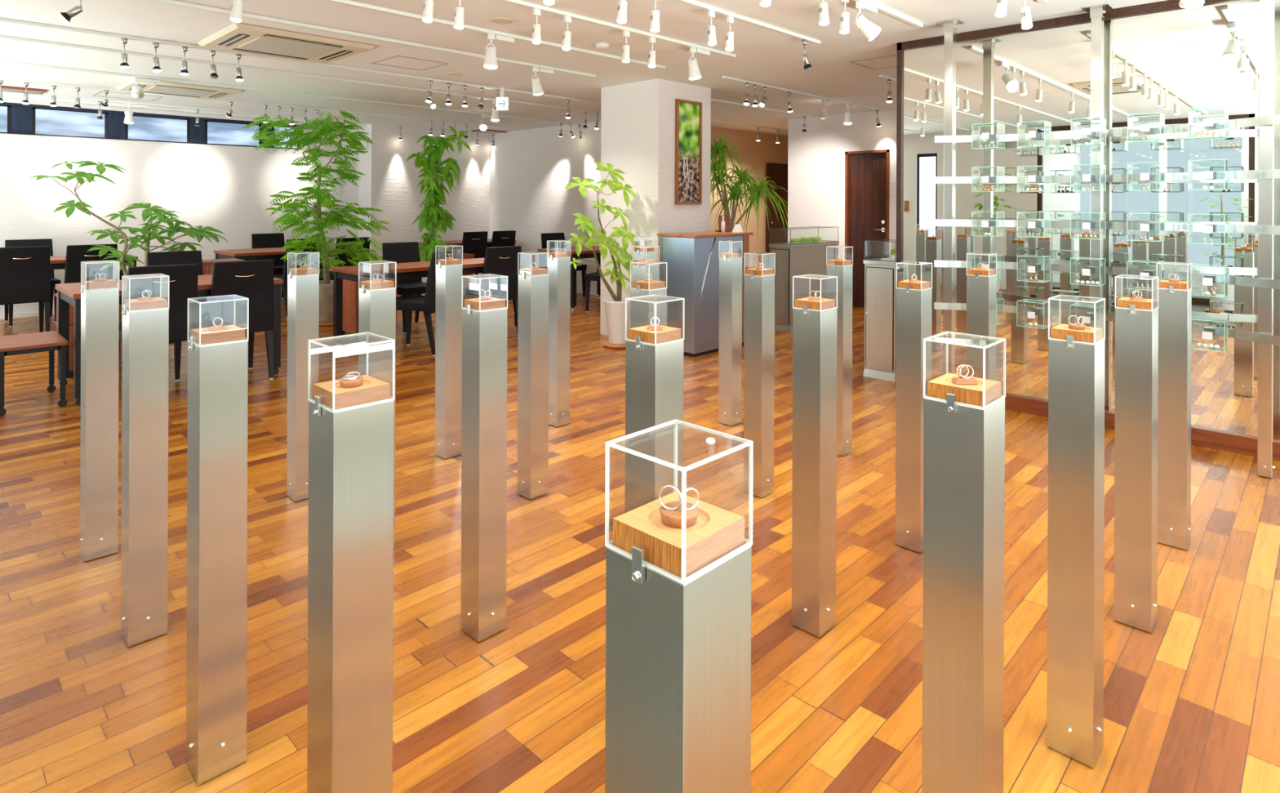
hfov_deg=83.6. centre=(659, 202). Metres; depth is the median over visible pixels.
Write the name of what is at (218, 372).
pedestal
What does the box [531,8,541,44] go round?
track spotlight
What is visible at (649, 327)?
stand
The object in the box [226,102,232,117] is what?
track spotlight
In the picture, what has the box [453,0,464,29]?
track spotlight
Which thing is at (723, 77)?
track
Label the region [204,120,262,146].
window
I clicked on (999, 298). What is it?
display box
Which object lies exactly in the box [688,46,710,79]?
floodlight
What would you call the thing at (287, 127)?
window
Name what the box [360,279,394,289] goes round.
block
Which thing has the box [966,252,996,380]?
pedestal
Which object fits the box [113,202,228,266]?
tree
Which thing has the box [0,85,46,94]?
ceiling vent
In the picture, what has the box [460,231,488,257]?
dining chair
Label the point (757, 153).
wall
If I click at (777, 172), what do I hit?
door
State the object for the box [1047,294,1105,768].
pedestal
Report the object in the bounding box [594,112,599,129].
track spotlight
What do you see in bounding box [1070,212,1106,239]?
display box
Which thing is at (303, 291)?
pedestal
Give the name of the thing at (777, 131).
track spotlight
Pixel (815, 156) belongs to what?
wall
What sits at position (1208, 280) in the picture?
display box
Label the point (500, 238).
dining chair
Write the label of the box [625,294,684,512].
pedestal
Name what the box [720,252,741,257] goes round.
block
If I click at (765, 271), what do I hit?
block
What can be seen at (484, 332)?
pedestal
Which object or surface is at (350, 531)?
pedestal
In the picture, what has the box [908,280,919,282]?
stand
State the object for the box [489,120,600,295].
wall
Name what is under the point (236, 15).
track spotlight
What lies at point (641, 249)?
block
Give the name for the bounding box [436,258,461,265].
block
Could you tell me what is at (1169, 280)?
stand
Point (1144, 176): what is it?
display box
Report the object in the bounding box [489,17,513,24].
ceiling speaker
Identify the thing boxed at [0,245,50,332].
dining chair
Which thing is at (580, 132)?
track spotlight
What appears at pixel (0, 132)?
trim
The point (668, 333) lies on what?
block
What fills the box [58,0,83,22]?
track spotlight
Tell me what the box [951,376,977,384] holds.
stand
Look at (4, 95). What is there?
trim
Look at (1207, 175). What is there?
display box
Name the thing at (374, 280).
stand
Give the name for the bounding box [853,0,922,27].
track
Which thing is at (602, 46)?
smoke detector
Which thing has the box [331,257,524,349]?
dining table
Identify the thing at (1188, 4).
floodlight
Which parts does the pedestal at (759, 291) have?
glass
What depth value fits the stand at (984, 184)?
4.31 m
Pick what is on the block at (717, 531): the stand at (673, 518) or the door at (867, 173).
the stand at (673, 518)
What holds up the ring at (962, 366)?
on the stand at (957, 380)
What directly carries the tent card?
on the reception counter
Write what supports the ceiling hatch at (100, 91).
attached to the ceiling
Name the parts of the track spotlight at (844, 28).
bulb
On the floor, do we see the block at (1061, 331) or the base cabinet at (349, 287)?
the base cabinet at (349, 287)
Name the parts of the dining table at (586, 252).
leg, leg, leg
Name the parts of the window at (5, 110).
pane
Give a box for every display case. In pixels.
[768,226,839,332]
[862,239,896,382]
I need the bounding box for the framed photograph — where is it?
[675,98,702,204]
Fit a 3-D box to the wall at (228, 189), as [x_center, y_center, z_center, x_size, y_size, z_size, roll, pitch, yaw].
[-6.962,0.060,8.533,0.140,2.490,6.850,0,0,43]
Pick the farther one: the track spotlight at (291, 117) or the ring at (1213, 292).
the track spotlight at (291, 117)
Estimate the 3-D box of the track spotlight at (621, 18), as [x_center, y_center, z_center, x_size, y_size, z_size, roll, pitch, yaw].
[-0.193,-1.034,3.710,0.056,0.207,0.058,0,0,43]
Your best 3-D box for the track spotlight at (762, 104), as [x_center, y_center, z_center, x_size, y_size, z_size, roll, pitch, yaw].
[1.019,-1.033,6.989,0.058,0.200,0.097,0,0,43]
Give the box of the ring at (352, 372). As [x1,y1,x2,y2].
[346,371,359,377]
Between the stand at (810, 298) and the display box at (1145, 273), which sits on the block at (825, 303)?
the stand at (810, 298)
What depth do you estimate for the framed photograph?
6.99 m
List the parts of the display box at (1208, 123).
plate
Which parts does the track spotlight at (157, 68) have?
bulb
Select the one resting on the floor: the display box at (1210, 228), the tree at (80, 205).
the tree at (80, 205)
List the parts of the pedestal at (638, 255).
glass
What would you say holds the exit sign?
hanging from the ceiling
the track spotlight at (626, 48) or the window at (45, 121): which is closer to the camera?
the track spotlight at (626, 48)
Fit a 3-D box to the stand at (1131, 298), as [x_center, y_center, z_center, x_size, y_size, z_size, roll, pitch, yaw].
[1.527,0.308,2.288,0.038,0.009,0.020,0,0,-2]
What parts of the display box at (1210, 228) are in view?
plate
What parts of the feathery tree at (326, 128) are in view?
pot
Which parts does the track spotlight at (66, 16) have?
bulb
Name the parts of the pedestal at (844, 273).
glass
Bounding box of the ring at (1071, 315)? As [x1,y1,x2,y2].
[1067,315,1078,324]
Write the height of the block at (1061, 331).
0.026 m
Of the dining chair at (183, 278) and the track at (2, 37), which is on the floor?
the dining chair at (183, 278)
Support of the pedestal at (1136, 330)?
on the floor
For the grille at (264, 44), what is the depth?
5.24 m
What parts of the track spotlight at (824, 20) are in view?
bulb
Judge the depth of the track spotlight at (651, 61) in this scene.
4.91 m
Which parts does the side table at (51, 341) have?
leg, leg, leg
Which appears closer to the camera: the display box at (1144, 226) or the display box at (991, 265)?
the display box at (1144, 226)
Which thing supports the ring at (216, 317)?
on the stand at (213, 327)
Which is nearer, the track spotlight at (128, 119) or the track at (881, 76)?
the track at (881, 76)
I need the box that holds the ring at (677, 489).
[658,484,681,510]
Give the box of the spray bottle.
[720,216,724,231]
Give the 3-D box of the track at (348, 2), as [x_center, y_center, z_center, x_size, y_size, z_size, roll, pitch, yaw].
[-2.001,-1.155,3.922,0.032,0.022,5.950,0,0,43]
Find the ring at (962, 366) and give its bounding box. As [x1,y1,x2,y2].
[959,364,973,378]
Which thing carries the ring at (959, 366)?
on the stand at (957, 380)
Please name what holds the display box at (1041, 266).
attached to the display rack
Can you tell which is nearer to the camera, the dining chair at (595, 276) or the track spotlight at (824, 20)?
the track spotlight at (824, 20)
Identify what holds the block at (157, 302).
on the pedestal at (145, 332)
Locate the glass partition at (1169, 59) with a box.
[895,0,1279,461]
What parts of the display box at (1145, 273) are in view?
plate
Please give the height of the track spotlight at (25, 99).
0.210 m
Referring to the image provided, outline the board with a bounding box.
[715,215,732,231]
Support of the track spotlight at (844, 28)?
hanging from the track at (880, 8)
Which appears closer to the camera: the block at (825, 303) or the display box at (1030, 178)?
the block at (825, 303)
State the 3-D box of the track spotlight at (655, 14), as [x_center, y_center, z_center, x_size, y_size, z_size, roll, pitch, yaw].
[-0.022,-1.033,3.898,0.057,0.207,0.056,0,0,43]
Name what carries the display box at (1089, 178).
attached to the display rack
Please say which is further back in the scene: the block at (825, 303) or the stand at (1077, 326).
the block at (825, 303)
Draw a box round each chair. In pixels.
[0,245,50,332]
[4,238,60,326]
[54,293,122,377]
[56,244,117,290]
[119,263,198,381]
[146,250,209,315]
[197,259,274,379]
[251,232,284,298]
[273,238,320,317]
[320,236,369,280]
[382,241,426,333]
[395,249,457,355]
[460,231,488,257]
[462,245,521,332]
[475,230,515,286]
[541,232,586,297]
[584,271,600,311]
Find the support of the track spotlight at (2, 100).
hanging from the track at (2, 79)
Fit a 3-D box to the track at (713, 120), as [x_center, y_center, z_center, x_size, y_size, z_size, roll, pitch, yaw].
[1.019,-1.144,10.251,0.032,0.022,4.500,0,0,43]
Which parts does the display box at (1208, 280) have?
plate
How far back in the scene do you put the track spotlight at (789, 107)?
7.31 m
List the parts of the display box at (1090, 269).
plate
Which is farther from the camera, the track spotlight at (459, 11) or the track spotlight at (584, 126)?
the track spotlight at (584, 126)
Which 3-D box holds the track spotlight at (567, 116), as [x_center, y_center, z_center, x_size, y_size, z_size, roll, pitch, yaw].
[-1.008,-1.036,7.930,0.058,0.209,0.058,0,0,43]
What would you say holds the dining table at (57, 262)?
on the floor
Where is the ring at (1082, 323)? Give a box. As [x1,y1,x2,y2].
[1077,315,1084,324]
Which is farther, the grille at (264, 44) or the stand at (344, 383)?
the grille at (264, 44)
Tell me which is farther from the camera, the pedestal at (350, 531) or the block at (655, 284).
the block at (655, 284)
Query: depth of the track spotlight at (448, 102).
6.85 m
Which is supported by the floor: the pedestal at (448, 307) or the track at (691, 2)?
the pedestal at (448, 307)
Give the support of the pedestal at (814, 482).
on the floor
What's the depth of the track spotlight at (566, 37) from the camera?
4.36 m
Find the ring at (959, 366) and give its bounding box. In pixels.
[955,364,968,377]
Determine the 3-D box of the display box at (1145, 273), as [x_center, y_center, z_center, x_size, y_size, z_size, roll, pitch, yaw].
[2.645,0.391,3.882,0.148,0.149,0.202,0,0,43]
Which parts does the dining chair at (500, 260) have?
seat, backrest, leg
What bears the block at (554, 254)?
on the pedestal at (559, 286)
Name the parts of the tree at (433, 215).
pot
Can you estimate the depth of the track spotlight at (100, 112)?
8.19 m
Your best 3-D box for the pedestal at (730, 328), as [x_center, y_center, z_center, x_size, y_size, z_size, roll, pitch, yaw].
[0.431,0.781,4.328,0.112,1.098,0.118,0,0,43]
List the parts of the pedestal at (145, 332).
glass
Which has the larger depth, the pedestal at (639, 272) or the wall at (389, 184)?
the wall at (389, 184)
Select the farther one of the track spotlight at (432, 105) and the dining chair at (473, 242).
the dining chair at (473, 242)
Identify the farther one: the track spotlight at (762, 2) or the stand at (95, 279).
the track spotlight at (762, 2)
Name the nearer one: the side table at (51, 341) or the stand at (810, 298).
the stand at (810, 298)
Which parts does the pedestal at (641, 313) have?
glass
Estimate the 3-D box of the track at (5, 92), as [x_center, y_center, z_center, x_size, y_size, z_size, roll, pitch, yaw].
[-5.665,-1.169,8.998,0.032,0.022,8.300,0,0,43]
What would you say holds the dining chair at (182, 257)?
on the floor
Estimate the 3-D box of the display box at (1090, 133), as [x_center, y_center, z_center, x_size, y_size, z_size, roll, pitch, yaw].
[2.465,-0.400,4.096,0.148,0.149,0.202,0,0,43]
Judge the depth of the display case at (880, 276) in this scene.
5.42 m
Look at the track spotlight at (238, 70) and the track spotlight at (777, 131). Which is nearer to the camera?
the track spotlight at (238, 70)
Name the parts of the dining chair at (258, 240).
backrest, seat, leg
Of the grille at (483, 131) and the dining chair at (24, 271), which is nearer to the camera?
the dining chair at (24, 271)
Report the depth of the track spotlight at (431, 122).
10.02 m
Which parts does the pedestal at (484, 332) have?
glass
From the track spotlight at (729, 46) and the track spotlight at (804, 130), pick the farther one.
the track spotlight at (804, 130)
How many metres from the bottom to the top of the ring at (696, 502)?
0.022 m
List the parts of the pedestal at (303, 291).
glass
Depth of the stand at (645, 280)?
2.75 m
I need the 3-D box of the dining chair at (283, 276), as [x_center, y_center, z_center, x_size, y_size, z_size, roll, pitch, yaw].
[-4.319,0.867,8.482,0.535,0.895,0.435,0,0,38]
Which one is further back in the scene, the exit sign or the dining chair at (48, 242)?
the dining chair at (48, 242)
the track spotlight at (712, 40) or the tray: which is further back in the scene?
the tray
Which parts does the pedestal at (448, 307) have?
glass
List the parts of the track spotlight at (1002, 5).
bulb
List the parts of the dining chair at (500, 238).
leg, backrest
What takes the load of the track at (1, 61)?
attached to the ceiling
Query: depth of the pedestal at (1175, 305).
2.78 m
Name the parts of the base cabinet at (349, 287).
drawer, drawer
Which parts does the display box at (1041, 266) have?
plate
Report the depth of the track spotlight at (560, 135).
10.25 m
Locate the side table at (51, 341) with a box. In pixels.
[0,330,68,416]
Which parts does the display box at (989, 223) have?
plate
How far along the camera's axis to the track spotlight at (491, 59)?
4.82 m
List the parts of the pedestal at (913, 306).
glass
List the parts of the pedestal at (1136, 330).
glass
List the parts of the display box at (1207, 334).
plate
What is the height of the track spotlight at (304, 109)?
0.209 m
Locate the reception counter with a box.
[657,231,753,356]
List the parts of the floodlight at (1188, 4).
bulb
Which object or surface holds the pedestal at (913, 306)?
on the floor
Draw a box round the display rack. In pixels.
[933,0,1279,477]
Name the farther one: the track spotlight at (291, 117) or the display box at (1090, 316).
the track spotlight at (291, 117)
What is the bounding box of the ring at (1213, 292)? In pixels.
[1211,287,1216,295]
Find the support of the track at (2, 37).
attached to the ceiling
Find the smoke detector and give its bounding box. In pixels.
[595,42,608,49]
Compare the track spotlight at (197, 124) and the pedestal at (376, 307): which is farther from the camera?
the track spotlight at (197, 124)
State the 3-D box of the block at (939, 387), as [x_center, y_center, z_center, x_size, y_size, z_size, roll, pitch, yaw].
[0.522,0.319,1.223,0.090,0.026,0.090,0,0,43]
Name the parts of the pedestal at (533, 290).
glass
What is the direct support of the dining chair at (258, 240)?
on the floor
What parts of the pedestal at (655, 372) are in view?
glass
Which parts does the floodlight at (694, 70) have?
bulb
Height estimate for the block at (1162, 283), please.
0.026 m
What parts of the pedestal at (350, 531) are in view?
glass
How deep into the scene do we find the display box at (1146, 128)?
3.84 m
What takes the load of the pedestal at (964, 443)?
on the floor
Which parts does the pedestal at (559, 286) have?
glass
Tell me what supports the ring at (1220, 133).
in the display box at (1208, 123)
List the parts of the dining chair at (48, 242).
leg, leg, backrest, leg, seat, leg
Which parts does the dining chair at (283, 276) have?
seat, leg, backrest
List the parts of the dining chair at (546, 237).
backrest, seat, leg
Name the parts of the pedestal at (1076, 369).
glass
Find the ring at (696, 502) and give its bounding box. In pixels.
[679,487,699,510]
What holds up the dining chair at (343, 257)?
on the floor
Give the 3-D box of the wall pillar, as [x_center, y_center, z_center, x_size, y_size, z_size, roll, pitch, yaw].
[-0.035,0.086,7.246,0.800,2.490,0.770,0,0,43]
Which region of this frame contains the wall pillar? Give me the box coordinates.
[600,78,711,337]
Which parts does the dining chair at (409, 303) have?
leg, seat, leg, backrest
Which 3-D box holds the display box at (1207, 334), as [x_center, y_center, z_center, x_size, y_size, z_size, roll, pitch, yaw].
[2.784,0.659,3.627,0.148,0.149,0.202,0,0,43]
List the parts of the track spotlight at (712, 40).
bulb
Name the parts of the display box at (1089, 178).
plate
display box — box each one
[971,122,1004,150]
[971,166,1004,191]
[971,211,1004,236]
[971,253,1004,279]
[995,297,1004,325]
[1016,298,1050,328]
[1017,120,1051,148]
[1017,165,1051,191]
[1017,211,1049,237]
[1017,254,1050,282]
[1070,164,1106,191]
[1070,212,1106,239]
[1070,256,1105,286]
[1070,302,1103,333]
[1071,117,1106,146]
[1126,259,1164,290]
[1127,112,1164,143]
[1127,161,1164,191]
[1127,213,1164,241]
[1187,159,1228,190]
[1187,213,1227,244]
[1188,106,1228,139]
[1188,263,1227,297]
[1191,315,1227,351]
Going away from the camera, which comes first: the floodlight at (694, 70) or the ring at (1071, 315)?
the ring at (1071, 315)
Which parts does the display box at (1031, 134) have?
plate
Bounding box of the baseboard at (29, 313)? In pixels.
[0,310,54,319]
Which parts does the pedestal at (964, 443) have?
glass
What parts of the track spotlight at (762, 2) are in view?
bulb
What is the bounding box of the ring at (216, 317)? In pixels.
[213,316,222,326]
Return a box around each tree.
[30,160,147,279]
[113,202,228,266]
[242,109,390,326]
[405,125,471,295]
[564,160,639,348]
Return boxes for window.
[0,104,10,132]
[31,106,107,137]
[125,115,190,142]
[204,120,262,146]
[272,125,299,148]
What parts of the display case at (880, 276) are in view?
door panel, glass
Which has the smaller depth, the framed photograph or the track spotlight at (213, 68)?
the track spotlight at (213, 68)
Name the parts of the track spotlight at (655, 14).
bulb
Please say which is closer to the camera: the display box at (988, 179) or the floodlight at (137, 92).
the display box at (988, 179)
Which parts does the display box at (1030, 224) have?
plate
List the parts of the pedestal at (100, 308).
glass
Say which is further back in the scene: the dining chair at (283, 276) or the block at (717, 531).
the dining chair at (283, 276)
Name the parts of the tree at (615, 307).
pot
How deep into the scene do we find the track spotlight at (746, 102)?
6.78 m
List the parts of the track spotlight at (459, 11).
bulb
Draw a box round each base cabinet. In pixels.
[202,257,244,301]
[342,279,396,339]
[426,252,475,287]
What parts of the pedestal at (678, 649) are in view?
glass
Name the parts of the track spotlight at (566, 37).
bulb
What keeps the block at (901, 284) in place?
on the pedestal at (913, 306)
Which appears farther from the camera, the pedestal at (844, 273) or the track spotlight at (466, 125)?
the track spotlight at (466, 125)
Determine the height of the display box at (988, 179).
0.149 m
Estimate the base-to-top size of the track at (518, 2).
0.022 m
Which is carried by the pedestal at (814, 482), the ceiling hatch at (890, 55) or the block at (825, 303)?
the block at (825, 303)
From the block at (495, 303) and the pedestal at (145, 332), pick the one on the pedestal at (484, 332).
the block at (495, 303)
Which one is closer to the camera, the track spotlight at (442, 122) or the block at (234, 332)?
the block at (234, 332)
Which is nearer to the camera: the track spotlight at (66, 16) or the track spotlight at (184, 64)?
the track spotlight at (66, 16)
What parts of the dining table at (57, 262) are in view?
leg, leg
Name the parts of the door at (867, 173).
frame, handle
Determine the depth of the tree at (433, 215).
9.03 m
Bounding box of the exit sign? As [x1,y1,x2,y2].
[496,87,508,110]
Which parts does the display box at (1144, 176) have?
plate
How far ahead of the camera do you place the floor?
2.28 m
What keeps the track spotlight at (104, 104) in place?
hanging from the track at (2, 79)
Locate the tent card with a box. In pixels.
[732,224,742,232]
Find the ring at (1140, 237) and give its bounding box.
[1138,232,1143,239]
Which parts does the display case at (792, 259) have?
door panel, glass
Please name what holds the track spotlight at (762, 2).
hanging from the track at (880, 8)
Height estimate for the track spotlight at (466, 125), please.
0.210 m
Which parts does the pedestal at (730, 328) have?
glass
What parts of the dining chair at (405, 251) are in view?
backrest, leg, seat, leg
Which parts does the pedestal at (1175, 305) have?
glass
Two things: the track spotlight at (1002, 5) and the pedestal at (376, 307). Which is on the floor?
the pedestal at (376, 307)
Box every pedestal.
[80,259,119,561]
[120,273,168,646]
[186,294,248,784]
[286,251,319,501]
[306,332,395,792]
[358,260,396,549]
[435,244,462,458]
[460,273,507,641]
[517,251,549,499]
[546,240,570,426]
[604,418,753,792]
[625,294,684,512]
[630,260,666,328]
[632,244,659,280]
[633,235,654,264]
[718,240,742,426]
[743,252,774,497]
[791,274,837,637]
[826,245,853,456]
[895,261,932,552]
[922,331,1005,792]
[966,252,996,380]
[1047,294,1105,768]
[1114,274,1158,632]
[1156,261,1191,550]
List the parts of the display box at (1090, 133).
plate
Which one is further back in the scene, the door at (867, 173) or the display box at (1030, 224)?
the door at (867, 173)
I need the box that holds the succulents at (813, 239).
[789,235,823,243]
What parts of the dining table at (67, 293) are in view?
leg, leg, leg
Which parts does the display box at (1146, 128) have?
plate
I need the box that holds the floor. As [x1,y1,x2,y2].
[0,280,1279,792]
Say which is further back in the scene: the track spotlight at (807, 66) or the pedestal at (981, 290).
the track spotlight at (807, 66)
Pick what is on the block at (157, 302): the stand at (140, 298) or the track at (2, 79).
the stand at (140, 298)
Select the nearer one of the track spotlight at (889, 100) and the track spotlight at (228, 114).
the track spotlight at (889, 100)
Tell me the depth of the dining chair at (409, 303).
6.20 m
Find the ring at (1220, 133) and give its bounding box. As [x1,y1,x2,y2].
[1217,128,1223,137]
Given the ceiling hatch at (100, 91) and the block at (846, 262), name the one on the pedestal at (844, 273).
the block at (846, 262)
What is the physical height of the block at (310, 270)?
0.026 m
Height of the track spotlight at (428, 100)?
0.210 m
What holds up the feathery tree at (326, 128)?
on the floor
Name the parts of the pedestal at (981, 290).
glass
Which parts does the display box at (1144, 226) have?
plate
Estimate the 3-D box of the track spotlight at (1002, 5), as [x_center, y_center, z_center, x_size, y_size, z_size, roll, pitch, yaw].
[1.698,-1.026,3.552,0.060,0.208,0.056,0,0,43]
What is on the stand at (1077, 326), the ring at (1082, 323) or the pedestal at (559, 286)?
the ring at (1082, 323)
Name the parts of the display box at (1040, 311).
plate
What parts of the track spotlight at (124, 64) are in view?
bulb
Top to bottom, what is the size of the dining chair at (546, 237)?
0.895 m
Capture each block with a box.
[82,279,117,288]
[124,297,166,310]
[191,324,244,344]
[288,266,317,275]
[312,374,390,409]
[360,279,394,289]
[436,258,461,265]
[464,297,505,310]
[519,267,547,275]
[549,252,569,257]
[613,491,744,577]
[628,324,680,343]
[631,280,665,289]
[634,258,657,265]
[635,247,653,251]
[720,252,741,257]
[746,267,773,275]
[795,297,835,310]
[827,259,851,265]
[897,280,930,289]
[927,373,1000,406]
[968,267,995,275]
[1051,323,1102,342]
[1117,297,1155,310]
[1158,280,1190,289]
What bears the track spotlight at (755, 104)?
hanging from the track at (723, 77)
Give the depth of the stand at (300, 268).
3.23 m
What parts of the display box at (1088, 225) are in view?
plate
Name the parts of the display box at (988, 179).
plate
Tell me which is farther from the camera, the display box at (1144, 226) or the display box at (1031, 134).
the display box at (1031, 134)
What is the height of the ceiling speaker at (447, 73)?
0.006 m
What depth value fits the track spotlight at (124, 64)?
5.01 m
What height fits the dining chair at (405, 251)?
0.895 m
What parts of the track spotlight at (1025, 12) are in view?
bulb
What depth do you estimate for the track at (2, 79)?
8.44 m
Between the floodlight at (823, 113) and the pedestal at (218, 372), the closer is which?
the pedestal at (218, 372)
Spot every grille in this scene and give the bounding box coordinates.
[0,88,42,93]
[143,86,213,97]
[237,36,336,57]
[475,130,502,133]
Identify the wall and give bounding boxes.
[0,97,359,314]
[358,124,489,281]
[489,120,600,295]
[710,126,787,268]
[787,109,896,259]
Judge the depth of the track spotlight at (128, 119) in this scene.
8.39 m
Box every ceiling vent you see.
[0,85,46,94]
[471,129,506,133]
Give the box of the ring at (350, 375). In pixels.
[342,374,358,380]
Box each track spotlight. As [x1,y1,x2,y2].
[0,80,4,102]
[21,82,29,104]
[49,84,57,106]
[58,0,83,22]
[73,87,80,108]
[97,101,102,119]
[101,89,108,106]
[119,38,129,68]
[151,42,161,72]
[180,46,189,75]
[195,109,199,126]
[209,50,218,78]
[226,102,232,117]
[230,0,243,22]
[235,53,244,81]
[262,105,266,123]
[277,106,281,123]
[289,107,294,124]
[302,108,306,124]
[398,126,402,140]
[422,0,434,22]
[425,80,432,102]
[426,91,435,108]
[428,120,432,135]
[440,121,444,136]
[445,83,451,105]
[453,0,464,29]
[462,84,467,106]
[463,124,467,138]
[475,133,478,146]
[477,87,484,108]
[494,89,499,111]
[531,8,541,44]
[542,0,555,5]
[558,122,562,137]
[561,15,571,50]
[565,99,570,118]
[569,124,574,137]
[577,124,581,138]
[582,111,586,128]
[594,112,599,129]
[616,0,626,23]
[622,30,630,62]
[648,36,656,67]
[649,0,660,32]
[706,9,716,45]
[724,16,733,51]
[743,83,749,105]
[751,84,758,106]
[756,127,759,141]
[759,0,771,6]
[759,86,767,106]
[775,129,779,143]
[787,91,792,112]
[801,39,811,70]
[802,115,806,132]
[818,0,829,26]
[839,0,849,34]
[875,110,880,127]
[886,79,893,102]
[994,0,1007,17]
[1020,0,1032,29]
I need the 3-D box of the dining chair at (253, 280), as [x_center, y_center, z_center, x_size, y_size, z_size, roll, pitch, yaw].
[-3.193,0.872,5.377,0.535,0.895,0.435,0,0,43]
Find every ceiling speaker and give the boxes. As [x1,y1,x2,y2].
[446,72,462,75]
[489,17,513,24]
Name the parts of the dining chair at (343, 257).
seat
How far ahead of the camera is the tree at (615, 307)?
6.52 m
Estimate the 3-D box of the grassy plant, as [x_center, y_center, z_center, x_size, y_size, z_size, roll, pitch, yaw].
[0.933,0.269,8.372,0.717,2.130,1.797,0,0,39]
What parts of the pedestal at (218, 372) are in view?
glass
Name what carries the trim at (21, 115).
attached to the wall at (228, 189)
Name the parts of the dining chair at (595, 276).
leg, seat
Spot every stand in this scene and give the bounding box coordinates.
[93,278,106,281]
[137,297,153,300]
[207,325,228,330]
[297,266,308,269]
[338,376,364,387]
[371,279,383,281]
[478,296,491,301]
[644,279,653,282]
[646,325,662,330]
[659,501,698,528]
[808,297,822,300]
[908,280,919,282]
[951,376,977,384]
[983,184,991,191]
[1029,183,1037,191]
[1067,323,1085,329]
[1128,297,1144,300]
[1168,279,1179,282]
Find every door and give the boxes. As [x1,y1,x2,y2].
[765,162,787,268]
[844,149,889,306]
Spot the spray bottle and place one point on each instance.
(722, 223)
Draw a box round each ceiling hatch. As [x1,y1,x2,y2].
[92,91,162,101]
[371,55,448,71]
[849,55,897,69]
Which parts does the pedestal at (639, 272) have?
glass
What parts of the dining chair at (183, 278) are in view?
seat, backrest, handle, leg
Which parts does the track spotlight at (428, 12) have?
bulb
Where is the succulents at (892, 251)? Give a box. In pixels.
[889,244,896,254]
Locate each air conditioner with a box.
[115,78,242,99]
[196,22,376,63]
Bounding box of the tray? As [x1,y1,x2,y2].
[880,254,896,261]
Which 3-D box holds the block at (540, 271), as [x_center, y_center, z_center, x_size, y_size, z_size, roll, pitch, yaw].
[-0.573,0.315,3.264,0.090,0.026,0.090,0,0,43]
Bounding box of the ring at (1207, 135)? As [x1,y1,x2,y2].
[1205,129,1210,137]
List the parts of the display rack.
post, post, rail, rail, rail, rail, rail, post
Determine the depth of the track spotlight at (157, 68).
5.14 m
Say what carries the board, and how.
on the reception counter
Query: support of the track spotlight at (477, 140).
hanging from the track at (5, 92)
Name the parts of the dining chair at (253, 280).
seat, backrest, handle, leg, leg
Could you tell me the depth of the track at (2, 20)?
5.61 m
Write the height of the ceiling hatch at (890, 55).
0.002 m
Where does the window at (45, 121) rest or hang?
in the wall at (228, 189)
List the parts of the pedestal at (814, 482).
glass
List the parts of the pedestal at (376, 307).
glass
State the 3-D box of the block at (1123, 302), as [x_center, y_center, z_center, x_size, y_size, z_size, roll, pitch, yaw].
[1.527,0.323,2.288,0.090,0.026,0.090,0,0,43]
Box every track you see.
[0,17,600,104]
[0,35,600,113]
[0,60,577,124]
[0,77,530,129]
[2,91,492,133]
[145,0,595,77]
[324,0,665,69]
[497,0,736,57]
[674,0,820,44]
[711,98,813,117]
[711,119,787,131]
[722,75,886,111]
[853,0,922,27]
[878,74,897,82]
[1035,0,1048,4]
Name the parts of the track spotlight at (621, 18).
bulb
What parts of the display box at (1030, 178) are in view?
plate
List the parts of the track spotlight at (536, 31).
bulb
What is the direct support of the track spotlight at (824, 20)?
hanging from the track at (880, 8)
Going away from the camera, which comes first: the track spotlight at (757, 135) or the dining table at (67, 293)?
the dining table at (67, 293)
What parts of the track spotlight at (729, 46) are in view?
bulb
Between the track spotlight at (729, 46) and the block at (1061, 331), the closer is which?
the block at (1061, 331)
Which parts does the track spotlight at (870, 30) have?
bulb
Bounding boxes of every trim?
[0,102,298,146]
[0,132,299,149]
[2,93,367,126]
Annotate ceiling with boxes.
[0,0,1168,136]
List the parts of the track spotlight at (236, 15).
bulb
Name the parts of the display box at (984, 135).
plate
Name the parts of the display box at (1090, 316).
plate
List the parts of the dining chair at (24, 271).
handle, backrest, leg, leg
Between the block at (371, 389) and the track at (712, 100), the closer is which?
the block at (371, 389)
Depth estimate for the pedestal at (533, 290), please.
3.23 m
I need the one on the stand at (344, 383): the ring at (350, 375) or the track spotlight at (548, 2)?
the ring at (350, 375)
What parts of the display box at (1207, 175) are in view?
plate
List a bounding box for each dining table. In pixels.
[49,253,137,279]
[54,274,283,405]
[213,246,335,271]
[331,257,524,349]
[417,239,515,261]
[537,245,600,311]
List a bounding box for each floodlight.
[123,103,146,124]
[131,77,159,98]
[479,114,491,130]
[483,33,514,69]
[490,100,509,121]
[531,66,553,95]
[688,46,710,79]
[818,98,833,118]
[843,103,857,124]
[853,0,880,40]
[1178,0,1204,8]
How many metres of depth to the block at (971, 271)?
3.29 m
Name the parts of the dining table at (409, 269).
leg, leg, leg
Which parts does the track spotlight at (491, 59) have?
bulb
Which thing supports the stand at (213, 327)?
on the block at (234, 332)
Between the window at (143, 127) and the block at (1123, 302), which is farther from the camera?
the window at (143, 127)
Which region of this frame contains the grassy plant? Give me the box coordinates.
[710,133,793,247]

